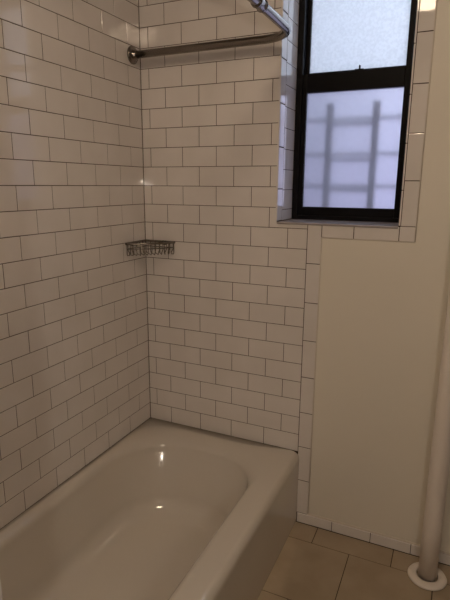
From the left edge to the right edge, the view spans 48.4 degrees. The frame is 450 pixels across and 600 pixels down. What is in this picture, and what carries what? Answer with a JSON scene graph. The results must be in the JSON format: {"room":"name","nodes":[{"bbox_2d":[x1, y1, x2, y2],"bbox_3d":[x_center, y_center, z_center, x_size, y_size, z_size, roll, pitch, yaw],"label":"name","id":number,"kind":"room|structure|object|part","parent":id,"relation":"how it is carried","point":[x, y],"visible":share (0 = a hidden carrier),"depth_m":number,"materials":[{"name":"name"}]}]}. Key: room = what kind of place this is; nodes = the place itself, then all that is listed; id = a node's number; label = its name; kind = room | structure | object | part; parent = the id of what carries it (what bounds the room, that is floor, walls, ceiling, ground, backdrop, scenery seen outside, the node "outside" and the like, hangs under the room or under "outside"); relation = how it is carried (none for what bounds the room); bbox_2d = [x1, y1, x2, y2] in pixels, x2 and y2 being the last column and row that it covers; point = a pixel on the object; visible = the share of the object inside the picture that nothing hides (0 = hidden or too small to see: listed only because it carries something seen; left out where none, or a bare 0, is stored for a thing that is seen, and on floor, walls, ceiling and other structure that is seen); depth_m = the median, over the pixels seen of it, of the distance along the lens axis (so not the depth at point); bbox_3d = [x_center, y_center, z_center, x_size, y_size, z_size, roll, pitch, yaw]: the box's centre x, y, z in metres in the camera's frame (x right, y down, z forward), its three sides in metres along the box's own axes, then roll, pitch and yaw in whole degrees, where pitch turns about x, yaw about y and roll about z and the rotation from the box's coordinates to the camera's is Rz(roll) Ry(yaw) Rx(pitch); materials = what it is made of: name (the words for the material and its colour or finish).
{"room":"bathroom","nodes":[
{"label":"bathroom","id":0,"kind":"room"},
{"bbox_2d":[0,577,2,599],"bbox_3d":[-0.654,0.022,0.643,0.802,2.520,0.120,6,14,24],"label":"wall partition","id":1,"kind":"structure","parent":0,"point":[1,595],"depth_m":0.60,"materials":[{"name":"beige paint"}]},
{"bbox_2d":[0,0,149,528],"bbox_3d":[-0.916,-0.080,1.190,0.150,2.570,2.970,6,14,24],"label":"wall","id":2,"kind":"structure","parent":0,"point":[74,357],"depth_m":1.77,"materials":[{"name":"beige tile"}]},
{"bbox_2d":[127,0,290,64],"bbox_3d":[-0.348,-0.800,1.225,0.711,0.068,1.497,6,14,24],"label":"shower curtain rod","id":3,"kind":"object","parent":2,"relation":"attached to","point":[262,6],"visible":1,"depth_m":1.81,"materials":[{"name":"grey metal"}]},
{"bbox_2d":[138,0,449,552],"bbox_3d":[0.586,-0.251,1.931,1.956,2.590,0.271,6,14,24],"label":"wall","id":4,"kind":"structure","parent":0,"point":[322,344],"depth_m":1.98,"materials":[{"name":"white tile"}]},
{"bbox_2d":[125,240,174,255],"bbox_3d":[-0.316,-0.219,2.125,0.154,0.057,0.154,6,14,24],"label":"basket","id":5,"kind":"object","parent":4,"relation":"attached to","point":[163,242],"visible":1,"depth_m":2.12,"materials":[{"name":"silver metal"}]},
{"bbox_2d":[277,219,398,228],"bbox_3d":[0.446,-0.297,1.941,0.450,0.008,0.196,6,14,24],"label":"window sill","id":6,"kind":"structure","parent":4,"relation":"attached to","point":[393,225],"depth_m":1.89,"materials":[{"name":"grey tile"}]},
{"bbox_2d":[291,0,417,222],"bbox_3d":[0.509,-0.858,1.944,0.466,1.095,0.087,6,14,24],"label":"window","id":7,"kind":"structure","parent":4,"relation":"in","point":[355,57],"depth_m":1.96,"materials":[{"name":"black paint"}]},
{"bbox_3d":[0.499,-0.594,1.988,0.371,0.449,0.005,6,14,24],"label":"glass pane","id":8,"kind":"part","parent":7,"relation":"part of","materials":[{"name":"white glass"}]},
{"bbox_3d":[0.500,-0.611,1.984,0.406,0.551,0.030,6,14,24],"label":"sash","id":9,"kind":"part","parent":7,"relation":"part of","materials":[{"name":"black paint"}]},
{"bbox_3d":[0.513,-1.110,1.900,0.371,0.443,0.005,6,14,24],"label":"glass pane","id":10,"kind":"part","parent":7,"relation":"part of","materials":[{"name":"white glass"}]},
{"bbox_3d":[0.517,-1.100,1.901,0.406,0.559,0.030,6,14,24],"label":"sash","id":11,"kind":"part","parent":7,"relation":"part of","materials":[{"name":"black paint"}]},
{"bbox_2d":[297,512,449,564],"bbox_3d":[0.794,0.993,1.966,1.056,0.052,0.012,6,14,24],"label":"baseboard","id":12,"kind":"structure","parent":4,"relation":"attached to","point":[317,521],"depth_m":2.06,"materials":[{"name":"white tile"}]},
{"bbox_2d":[257,521,449,599],"bbox_3d":[-0.046,1.282,1.072,2.100,0.120,2.940,6,14,24],"label":"floor","id":13,"kind":"structure","parent":0,"point":[313,563],"depth_m":1.90,"materials":[{"name":"beige tile"}]},
{"bbox_2d":[0,418,298,599],"bbox_3d":[-0.340,0.919,1.625,0.743,0.335,1.518,6,14,24],"label":"bathtub","id":14,"kind":"object","parent":13,"relation":"on","point":[169,511],"visible":1,"depth_m":1.91,"materials":[{"name":"beige ceramic"}]},
{"bbox_2d":[407,284,449,590],"bbox_3d":[0.767,-0.187,1.596,0.139,2.518,0.139,6,14,24],"label":"pipe","id":15,"kind":"object","parent":13,"relation":"on","point":[427,568],"visible":1,"depth_m":1.77,"materials":[{"name":"white metal"}]}
]}

